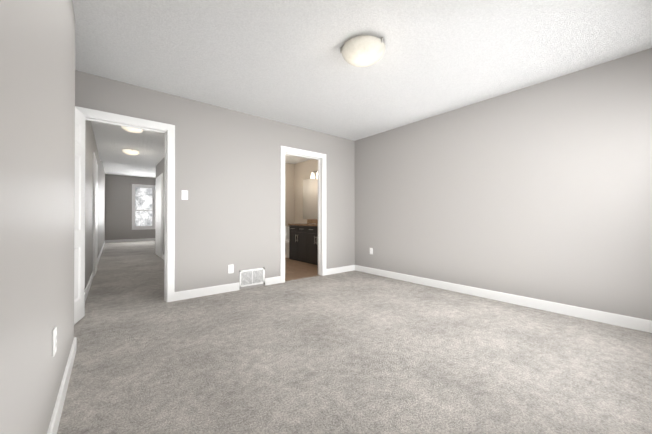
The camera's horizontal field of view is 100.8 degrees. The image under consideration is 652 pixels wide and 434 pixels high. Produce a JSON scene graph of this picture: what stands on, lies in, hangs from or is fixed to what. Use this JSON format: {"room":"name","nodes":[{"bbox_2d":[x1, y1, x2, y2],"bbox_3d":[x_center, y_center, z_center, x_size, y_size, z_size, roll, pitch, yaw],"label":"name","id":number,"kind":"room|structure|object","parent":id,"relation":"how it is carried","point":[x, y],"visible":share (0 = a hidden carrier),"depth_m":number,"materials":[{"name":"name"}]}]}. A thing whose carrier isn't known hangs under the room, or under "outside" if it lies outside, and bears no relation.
{"room":"empty bedroom","nodes":[
{"label":"empty bedroom","id":0,"kind":"room"},
{"bbox_2d":[0,0,74,433],"bbox_3d":[-0.868,-0.494,0.509,0.332,2.950,3.520,0,0,-39],"label":"wall","id":1,"kind":"structure","parent":0,"point":[37,126],"depth_m":0.91,"materials":[{"name":"grey paint"}]},
{"bbox_2d":[52,326,56,356],"bbox_3d":[-1.231,0.564,1.226,0.009,0.115,0.070,0,0,-39],"label":"electrical outlet","id":2,"kind":"object","parent":1,"relation":"attached to","point":[54,343],"visible":0.98,"depth_m":1.20,"materials":[{"name":"white plastic"}]},
{"bbox_2d":[47,337,76,433],"bbox_3d":[-0.786,0.930,0.674,0.013,0.103,3.383,0,0,-39],"label":"baseboard","id":3,"kind":"structure","parent":1,"relation":"attached to","point":[55,419],"depth_m":1.40,"materials":[{"name":"white wood"}]},
{"bbox_2d":[85,120,104,288],"bbox_3d":[-5.840,-0.464,6.763,0.402,2.950,10.380,0,0,-39],"label":"wall","id":4,"kind":"structure","parent":0,"point":[90,145],"depth_m":4.16,"materials":[{"name":"grey paint"}]},
{"bbox_2d":[93,152,95,271],"bbox_3d":[-4.164,-0.038,4.864,0.028,2.080,0.976,0,0,-39],"label":"door frame","id":5,"kind":"structure","parent":4,"relation":"attached to","point":[93,209],"depth_m":4.48,"materials":[{"name":"white wood"}]},
{"bbox_2d":[85,241,104,300],"bbox_3d":[-5.693,0.959,6.798,0.143,0.103,10.260,0,0,-39],"label":"baseboard","id":6,"kind":"structure","parent":4,"relation":"attached to","point":[89,283],"depth_m":4.06,"materials":[{"name":"white wood"}]},
{"bbox_2d":[94,157,97,275],"bbox_3d":[-4.157,-0.006,4.869,0.039,2.000,0.840,0,0,-39],"label":"hall door","id":7,"kind":"structure","parent":4,"relation":"in","point":[95,212],"depth_m":4.62,"materials":[{"name":"white wood"}]},
{"bbox_2d":[105,174,155,239],"bbox_3d":[-7.962,-0.441,11.645,2.940,2.950,0.120,0,0,-39],"label":"wall","id":8,"kind":"structure","parent":0,"point":[118,207],"depth_m":11.16,"materials":[{"name":"grey paint"}]},
{"bbox_2d":[105,238,154,241],"bbox_3d":[-7.931,0.982,11.577,2.670,0.103,0.013,0,0,-39],"label":"baseboard","id":9,"kind":"structure","parent":8,"relation":"attached to","point":[147,239],"depth_m":11.34,"materials":[{"name":"white wood"}]},
{"bbox_2d":[132,184,155,229],"bbox_3d":[-7.883,-0.426,11.690,0.856,1.936,0.150,0,0,-39],"label":"window","id":10,"kind":"structure","parent":8,"relation":"in","point":[153,192],"depth_m":11.69,"materials":[{"name":"white"}]},
{"bbox_2d":[156,157,164,254],"bbox_3d":[-3.121,-0.470,5.619,0.120,2.950,5.180,0,0,-39],"label":"wall","id":11,"kind":"structure","parent":0,"point":[160,168],"depth_m":6.46,"materials":[{"name":"grey paint"}]},
{"bbox_2d":[155,176,161,257],"bbox_3d":[-4.349,0.004,7.015,0.028,2.000,0.980,0,0,-39],"label":"hall door","id":12,"kind":"structure","parent":11,"relation":"in","point":[158,229],"depth_m":6.96,"materials":[{"name":"white wood"}]},
{"bbox_2d":[156,173,162,257],"bbox_3d":[-4.343,-0.028,7.020,0.016,2.080,1.116,0,0,-39],"label":"door frame","id":13,"kind":"structure","parent":11,"relation":"attached to","point":[159,176],"depth_m":6.59,"materials":[{"name":"white wood"}]},
{"bbox_2d":[75,70,354,291],"bbox_3d":[-0.993,-0.478,3.931,4.680,2.950,0.120,0,0,-39],"label":"wall","id":14,"kind":"structure","parent":0,"point":[227,174],"depth_m":3.60,"materials":[{"name":"grey paint"}]},
{"bbox_2d":[74,107,84,324],"bbox_3d":[-2.252,-0.013,2.336,0.143,1.985,0.761,0,0,-25],"label":"bedroom door","id":15,"kind":"structure","parent":14,"relation":"in","point":[79,265],"depth_m":2.57,"materials":[{"name":"white wood"}]},
{"bbox_2d":[181,190,187,199],"bbox_3d":[-1.708,-0.266,3.265,0.070,0.115,0.015,0,0,-39],"label":"switch plate","id":16,"kind":"object","parent":14,"relation":"attached to","point":[184,195],"visible":1,"depth_m":3.26,"materials":[{"name":"white plastic"}]},
{"bbox_2d":[175,282,238,300],"bbox_3d":[-1.488,0.943,3.438,0.784,0.103,0.013,0,0,-39],"label":"baseboard","id":17,"kind":"structure","parent":14,"relation":"attached to","point":[187,294],"depth_m":3.40,"materials":[{"name":"white wood"}]},
{"bbox_2d":[228,264,233,273],"bbox_3d":[-1.271,0.696,3.616,0.070,0.115,0.009,0,0,-39],"label":"electrical outlet","id":18,"kind":"object","parent":14,"relation":"attached to","point":[230,268],"visible":1,"depth_m":3.62,"materials":[{"name":"white plastic"}]},
{"bbox_2d":[239,268,264,286],"bbox_3d":[-1.037,0.848,3.804,0.370,0.227,0.010,0,0,-39],"label":"air vent","id":19,"kind":"object","parent":14,"relation":"in","point":[249,277],"visible":1,"depth_m":3.80,"materials":[{"name":"white plastic"}]},
{"bbox_2d":[265,276,280,285],"bbox_3d":[-0.788,0.946,4.004,0.259,0.103,0.013,0,0,-39],"label":"baseboard","id":20,"kind":"structure","parent":14,"relation":"attached to","point":[273,280],"depth_m":4.00,"materials":[{"name":"white wood"}]},
{"bbox_2d":[326,265,354,274],"bbox_3d":[0.260,0.950,4.851,0.666,0.103,0.013,0,0,-39],"label":"baseboard","id":21,"kind":"structure","parent":14,"relation":"attached to","point":[330,271],"depth_m":4.84,"materials":[{"name":"white wood"}]},
{"bbox_2d":[285,163,293,225],"bbox_3d":[-1.725,-0.465,6.657,2.130,2.950,0.120,0,0,-39],"label":"wall","id":22,"kind":"structure","parent":0,"point":[289,168],"depth_m":7.19,"materials":[{"name":"beige paint"}]},
{"bbox_2d":[285,258,318,280],"bbox_3d":[-0.886,1.003,5.621,2.140,0.005,2.535,0,0,-39],"label":"floor","id":23,"kind":"structure","parent":0,"point":[294,269],"depth_m":5.03,"materials":[{"name":"brown wood"}]},
{"bbox_2d":[285,226,289,257],"bbox_3d":[-0.963,0.626,6.787,0.415,0.760,0.594,0,0,-39],"label":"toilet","id":24,"kind":"object","parent":23,"relation":"on","point":[287,231],"visible":0.23,"depth_m":6.67,"materials":[{"name":"white ceramic"}]},
{"bbox_2d":[289,227,303,261],"bbox_3d":[-0.419,0.597,6.307,0.547,0.809,0.778,0,0,-39],"label":"base cabinet","id":25,"kind":"object","parent":23,"relation":"on","point":[303,242],"depth_m":6.17,"materials":[{"name":"grey wood"}]},
{"bbox_2d":[304,227,317,264],"bbox_3d":[0.010,0.595,5.777,0.547,0.809,0.778,0,0,-39],"label":"base cabinet","id":26,"kind":"object","parent":23,"relation":"on","point":[310,233],"depth_m":5.74,"materials":[{"name":"grey wood"}]},
{"bbox_2d":[288,223,317,226],"bbox_3d":[-0.218,0.173,6.041,0.572,0.038,1.478,0,0,-39],"label":"countertop","id":27,"kind":"structure","parent":26,"relation":"on","point":[292,224],"depth_m":6.08,"materials":[{"name":"brown stone"}]},
{"bbox_2d":[294,159,317,222],"bbox_3d":[-0.069,-0.466,6.414,0.120,2.950,2.580,0,0,-39],"label":"wall","id":28,"kind":"structure","parent":0,"point":[297,174],"depth_m":7.06,"materials":[{"name":"beige paint"}]},
{"bbox_2d":[303,177,317,218],"bbox_3d":[-0.111,-0.459,6.364,0.006,1.005,1.535,0,0,-39],"label":"vanity mirror","id":29,"kind":"object","parent":28,"relation":"attached to","point":[310,198],"visible":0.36,"depth_m":6.70,"materials":[{"name":"clear glass"}]},
{"bbox_2d":[308,219,315,222],"bbox_3d":[-0.003,0.105,6.215,0.020,0.100,1.478,0,0,-39],"label":"backsplash","id":30,"kind":"structure","parent":28,"relation":"attached to","point":[309,220],"depth_m":6.62,"materials":[{"name":"beige tile"}]},
{"bbox_2d":[310,171,317,178],"bbox_3d":[-0.158,-1.019,6.306,0.155,0.185,0.700,0,0,-39],"label":"sconce","id":31,"kind":"object","parent":28,"relation":"attached to","point":[312,175],"visible":0.38,"depth_m":6.44,"materials":[{"name":"white glass"}]},
{"bbox_2d":[57,241,651,433],"bbox_3d":[-2.876,1.068,6.221,5.200,0.120,15.500,0,0,-39],"label":"floor carpet","id":32,"kind":"object","parent":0,"point":[354,352],"visible":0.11,"depth_m":1.83,"materials":[{"name":"grey carpet"}]},
{"bbox_2d":[72,0,651,177],"bbox_3d":[-2.876,-1.712,6.234,5.200,0.560,15.500,0,0,-39],"label":"ceiling","id":33,"kind":"structure","parent":0,"point":[283,61],"depth_m":2.38,"materials":[{"name":"white paint"}]},
{"bbox_2d":[122,149,138,154],"bbox_3d":[-4.166,-1.378,5.760,0.300,0.110,0.313,0,0,-39],"label":"hall light","id":34,"kind":"object","parent":33,"relation":"attached to","point":[130,151],"visible":1,"depth_m":5.68,"materials":[{"name":"white glass"}]},
{"bbox_2d":[121,126,142,132],"bbox_3d":[-3.033,-1.386,4.232,0.300,0.110,0.313,0,0,-39],"label":"hall light","id":35,"kind":"object","parent":33,"relation":"attached to","point":[132,130],"visible":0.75,"depth_m":4.19,"materials":[{"name":"white glass"}]},
{"bbox_2d":[340,35,384,66],"bbox_3d":[0.323,-1.385,2.297,0.370,0.129,0.383,0,0,-39],"label":"light","id":36,"kind":"object","parent":33,"relation":"attached to","point":[364,51],"visible":1,"depth_m":2.21,"materials":[{"name":"white glass"}]},
{"bbox_2d":[355,48,651,320],"bbox_3d":[1.984,-0.480,3.406,0.120,2.950,4.440,0,0,-39],"label":"wall","id":37,"kind":"structure","parent":0,"point":[542,191],"depth_m":2.98,"materials":[{"name":"grey paint"}]},
{"bbox_2d":[355,265,651,332],"bbox_3d":[1.895,0.943,3.404,0.013,0.103,4.320,0,0,-39],"label":"baseboard","id":38,"kind":"structure","parent":37,"relation":"attached to","point":[644,325],"depth_m":2.96,"materials":[{"name":"white wood"}]},
{"label":"outside","id":39,"kind":"structure","parent":0,"visible":0},
{"bbox_2d":[135,187,151,225],"bbox_3d":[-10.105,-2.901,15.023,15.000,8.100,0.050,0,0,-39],"label":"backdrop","id":40,"kind":"structure","parent":39,"point":[139,193],"depth_m":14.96,"materials":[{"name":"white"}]}
]}

